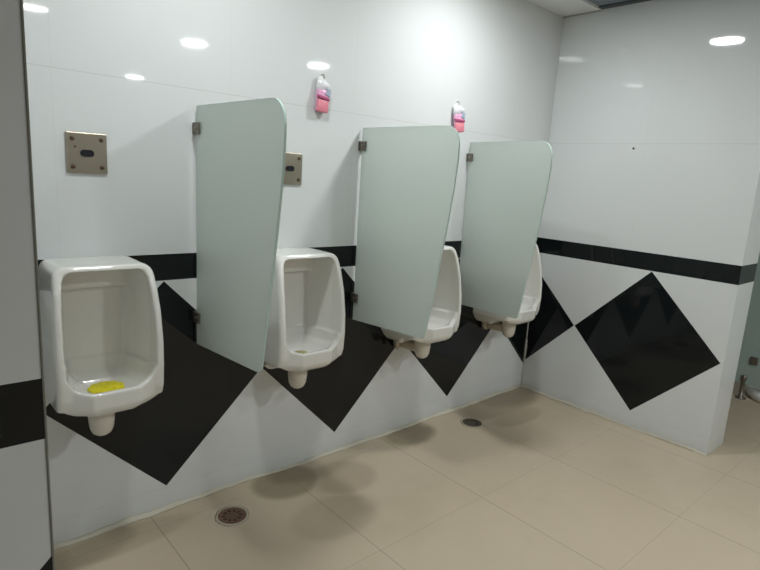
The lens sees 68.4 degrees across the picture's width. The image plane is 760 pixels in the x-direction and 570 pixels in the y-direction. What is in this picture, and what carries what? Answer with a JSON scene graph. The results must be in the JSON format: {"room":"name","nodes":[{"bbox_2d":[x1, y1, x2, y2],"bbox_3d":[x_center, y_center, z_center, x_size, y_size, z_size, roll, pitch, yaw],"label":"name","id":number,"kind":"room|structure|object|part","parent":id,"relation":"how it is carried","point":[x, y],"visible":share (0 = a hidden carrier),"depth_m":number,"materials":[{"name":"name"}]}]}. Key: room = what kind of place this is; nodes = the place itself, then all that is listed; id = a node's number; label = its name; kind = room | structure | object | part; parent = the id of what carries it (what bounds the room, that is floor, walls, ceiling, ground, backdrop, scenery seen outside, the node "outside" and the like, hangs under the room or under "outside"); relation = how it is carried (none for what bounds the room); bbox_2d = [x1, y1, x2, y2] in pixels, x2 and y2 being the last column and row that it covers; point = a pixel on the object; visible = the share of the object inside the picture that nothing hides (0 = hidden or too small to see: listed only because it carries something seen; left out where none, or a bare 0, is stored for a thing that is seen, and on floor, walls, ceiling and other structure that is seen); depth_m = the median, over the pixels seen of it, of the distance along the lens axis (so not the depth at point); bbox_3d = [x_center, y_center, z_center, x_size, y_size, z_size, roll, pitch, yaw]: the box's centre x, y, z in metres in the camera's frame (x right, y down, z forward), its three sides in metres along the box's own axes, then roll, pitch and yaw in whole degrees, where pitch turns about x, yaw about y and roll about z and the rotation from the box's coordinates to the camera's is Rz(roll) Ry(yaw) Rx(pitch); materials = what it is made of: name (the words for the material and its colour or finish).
{"room":"public restroom","nodes":[
{"label":"public restroom","id":0,"kind":"room"},
{"bbox_2d":[0,0,52,569],"bbox_3d":[-1.786,-0.172,0.512,2.300,2.700,1.280,-6,15,-41],"label":"wall","id":1,"kind":"structure","parent":0,"point":[25,536],"depth_m":0.83,"materials":[{"name":"tile"}]},
{"bbox_2d":[20,0,54,569],"bbox_3d":[-0.519,-0.014,0.842,0.004,2.420,0.032,-6,15,-41],"label":"trim","id":2,"kind":"structure","parent":1,"relation":"attached to","point":[21,1],"depth_m":0.83,"materials":[{"name":"grey metal"}]},
{"bbox_2d":[23,0,563,543],"bbox_3d":[-0.138,-0.497,2.700,3.100,2.700,0.150,-6,15,-41],"label":"wall","id":3,"kind":"structure","parent":0,"point":[135,73],"depth_m":2.32,"materials":[{"name":"tile"}]},
{"bbox_2d":[65,131,107,173],"bbox_3d":[-0.969,-0.436,1.850,0.124,0.132,0.013,-6,15,-41],"label":"plate","id":4,"kind":"object","parent":3,"relation":"attached to","point":[85,152],"visible":1,"depth_m":1.85,"materials":[{"name":"silver metal"}]},
{"bbox_2d":[38,255,163,435],"bbox_3d":[-0.924,0.213,1.864,0.328,0.579,0.290,-6,15,-41],"label":"urinal","id":5,"kind":"object","parent":3,"relation":"attached to","point":[101,320],"visible":0.98,"depth_m":1.88,"materials":[{"name":"white ceramic"}]},
{"bbox_2d":[88,413,114,435],"bbox_3d":[-0.934,0.448,1.875,0.088,0.113,0.088,-6,15,-41],"label":"outlet","id":6,"kind":"object","parent":5,"relation":"attached to","point":[102,425],"depth_m":1.85,"materials":[{"name":"beige ceramic"}]},
{"bbox_2d":[87,381,124,393],"bbox_3d":[-0.917,0.342,1.872,0.116,0.010,0.102,-6,15,-41],"label":"mat","id":7,"kind":"object","parent":5,"relation":"in","point":[104,386],"visible":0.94,"depth_m":1.86,"materials":[{"name":"yellow plastic"}]},
{"bbox_2d":[192,98,286,372],"bbox_3d":[-0.504,-0.158,1.924,0.032,0.912,0.622,-6,15,-41],"label":"screen","id":8,"kind":"object","parent":3,"relation":"attached to","point":[241,145],"visible":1,"depth_m":1.89,"materials":[{"name":"green glass"}]},
{"bbox_2d":[54,384,520,549],"bbox_3d":[-0.164,0.831,2.895,3.100,0.020,0.022,-6,15,-41],"label":"trim","id":9,"kind":"structure","parent":3,"relation":"attached to","point":[145,515],"depth_m":2.48,"materials":[{"name":"beige"}]},
{"bbox_2d":[284,152,301,184],"bbox_3d":[-0.382,-0.493,2.368,0.124,0.132,0.013,-6,15,-41],"label":"plate","id":10,"kind":"object","parent":3,"relation":"attached to","point":[293,161],"visible":0.71,"depth_m":2.38,"materials":[{"name":"silver metal"}]},
{"bbox_2d":[263,247,344,388],"bbox_3d":[-0.342,0.149,2.375,0.328,0.579,0.290,-6,15,-41],"label":"urinal","id":11,"kind":"object","parent":3,"relation":"attached to","point":[307,309],"visible":0.73,"depth_m":2.40,"materials":[{"name":"white ceramic"}]},
{"bbox_2d":[288,371,306,388],"bbox_3d":[-0.352,0.384,2.386,0.088,0.113,0.088,-6,15,-41],"label":"outlet","id":12,"kind":"object","parent":11,"relation":"attached to","point":[297,379],"depth_m":2.36,"materials":[{"name":"beige ceramic"}]},
{"bbox_2d":[315,74,330,112],"bbox_3d":[-0.243,-0.821,2.398,0.075,0.159,0.032,-6,15,-41],"label":"air freshener","id":13,"kind":"object","parent":3,"relation":"attached to","point":[323,91],"visible":1,"depth_m":2.39,"materials":[{"name":"pink plastic"}]},
{"bbox_2d":[350,125,459,338],"bbox_3d":[0.083,-0.222,2.440,0.032,0.912,0.622,-6,14,-39],"label":"screen","id":14,"kind":"object","parent":3,"relation":"attached to","point":[408,175],"visible":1,"depth_m":2.42,"materials":[{"name":"green glass"}]},
{"bbox_2d":[381,245,461,358],"bbox_3d":[0.229,0.087,2.877,0.328,0.579,0.290,-6,15,-41],"label":"urinal","id":15,"kind":"object","parent":3,"relation":"attached to","point":[444,319],"visible":0.32,"depth_m":2.90,"materials":[{"name":"white ceramic"}]},
{"bbox_2d":[415,341,430,358],"bbox_3d":[0.219,0.322,2.889,0.088,0.113,0.088,-6,15,-41],"label":"outlet","id":16,"kind":"object","parent":15,"relation":"attached to","point":[422,350],"depth_m":2.86,"materials":[{"name":"beige ceramic"}]},
{"bbox_2d":[453,101,464,131],"bbox_3d":[0.419,-0.889,2.962,0.072,0.160,0.032,-3,13,-29],"label":"air freshener","id":17,"kind":"object","parent":3,"relation":"attached to","point":[459,115],"visible":0.84,"depth_m":2.95,"materials":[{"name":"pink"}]},
{"bbox_2d":[459,141,552,318],"bbox_3d":[0.619,-0.282,2.921,0.032,0.912,0.622,-3,13,-30],"label":"screen","id":18,"kind":"object","parent":3,"relation":"attached to","point":[508,182],"visible":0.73,"depth_m":2.89,"materials":[{"name":"green glass"}]},
{"bbox_2d":[473,244,541,337],"bbox_3d":[0.788,0.026,3.369,0.328,0.579,0.290,-6,15,-41],"label":"urinal","id":19,"kind":"object","parent":3,"relation":"attached to","point":[530,305],"visible":0.24,"depth_m":3.38,"materials":[{"name":"white ceramic"}]},
{"bbox_2d":[502,321,515,337],"bbox_3d":[0.778,0.261,3.380,0.088,0.113,0.088,-6,15,-41],"label":"outlet","id":20,"kind":"object","parent":19,"relation":"attached to","point":[508,330],"depth_m":3.35,"materials":[{"name":"beige ceramic"}]},
{"bbox_2d":[526,0,598,16],"bbox_3d":[0.059,-1.515,2.350,3.100,0.012,0.245,-6,15,-41],"label":"ceiling","id":21,"kind":"structure","parent":3,"relation":"attached to","point":[563,8],"depth_m":3.25,"materials":[{"name":"white"}]},
{"bbox_2d":[54,381,759,569],"bbox_3d":[2.405,1.537,0.441,8.200,0.100,7.550,-6,15,-41],"label":"floor","id":22,"kind":"structure","parent":0,"point":[545,483],"depth_m":2.44,"materials":[{"name":"beige tile"}]},
{"bbox_2d":[215,506,248,526],"bbox_3d":[-0.600,0.935,2.268,0.138,0.003,0.140,12,14,36],"label":"floor drain","id":23,"kind":"object","parent":22,"relation":"on","point":[229,516],"visible":1,"depth_m":2.26,"materials":[{"name":"silver"}]},
{"bbox_2d":[460,418,483,427],"bbox_3d":[0.540,0.808,3.282,0.138,0.003,0.140,12,14,36],"label":"floor drain","id":24,"kind":"object","parent":22,"relation":"on","point":[468,422],"visible":1,"depth_m":3.28,"materials":[{"name":"grey metal"}]},
{"bbox_2d":[735,253,759,399],"bbox_3d":[2.742,-0.169,3.644,0.068,2.050,1.900,-6,15,-41],"label":"partition","id":25,"kind":"object","parent":22,"relation":"on","point":[748,368],"depth_m":3.88,"materials":[{"name":"clear glass"}]},
{"bbox_3d":[2.565,0.719,3.956,0.068,0.170,0.068,-6,15,-41],"label":"support leg","id":26,"kind":"part","parent":25,"relation":"part of","materials":[{"name":"silver metal"}]},
{"bbox_2d":[745,385,759,402],"bbox_3d":[2.905,0.777,4.032,0.640,0.068,0.440,-6,15,-41],"label":"pan","id":27,"kind":"object","parent":22,"relation":"on","point":[753,392],"visible":0.58,"depth_m":3.96,"materials":[{"name":"white ceramic"}]},
{"bbox_2d":[588,0,627,5],"bbox_3d":[2.562,-0.947,-0.047,8.200,0.108,7.550,-6,15,-41],"label":"ceiling","id":28,"kind":"structure","parent":0,"point":[597,2],"depth_m":3.17,"materials":[{"name":"grey"}]},
{"bbox_2d":[580,0,602,10],"bbox_3d":[0.142,-1.490,2.258,3.100,0.015,0.007,-6,15,-41],"label":"trim","id":29,"kind":"structure","parent":28,"relation":"attached to","point":[584,1],"depth_m":3.20,"materials":[{"name":"white"}]},
{"bbox_2d":[522,0,759,455],"bbox_3d":[1.516,-0.524,3.369,0.260,2.700,1.350,-6,15,-41],"label":"wall","id":30,"kind":"structure","parent":0,"point":[649,252],"depth_m":3.16,"materials":[{"name":"tile"}]},
{"bbox_2d":[521,322,528,384],"bbox_3d":[1.006,0.463,3.867,0.009,0.488,0.016,-6,15,-41],"label":"trim","id":31,"kind":"structure","parent":30,"relation":"attached to","point":[526,340],"depth_m":3.87,"materials":[{"name":"grey tile"}]},
{"bbox_2d":[563,10,600,17],"bbox_3d":[1.214,-1.632,3.368,0.012,0.006,0.245,-6,15,-41],"label":"trim","id":32,"kind":"structure","parent":30,"relation":"attached to","point":[597,10],"depth_m":3.36,"materials":[{"name":"grey metal"}]},
{"bbox_2d":[521,385,705,455],"bbox_3d":[1.380,0.815,3.483,0.012,0.016,1.200,-6,15,-41],"label":"trim","id":33,"kind":"structure","parent":30,"relation":"attached to","point":[522,386],"depth_m":3.46,"materials":[{"name":"beige"}]},
{"bbox_2d":[599,0,650,8],"bbox_3d":[1.601,-1.530,2.915,0.045,0.008,0.948,-6,15,-41],"label":"trim","id":34,"kind":"structure","parent":30,"relation":"attached to","point":[628,2],"depth_m":3.16,"materials":[{"name":"grey metal"}]}
]}

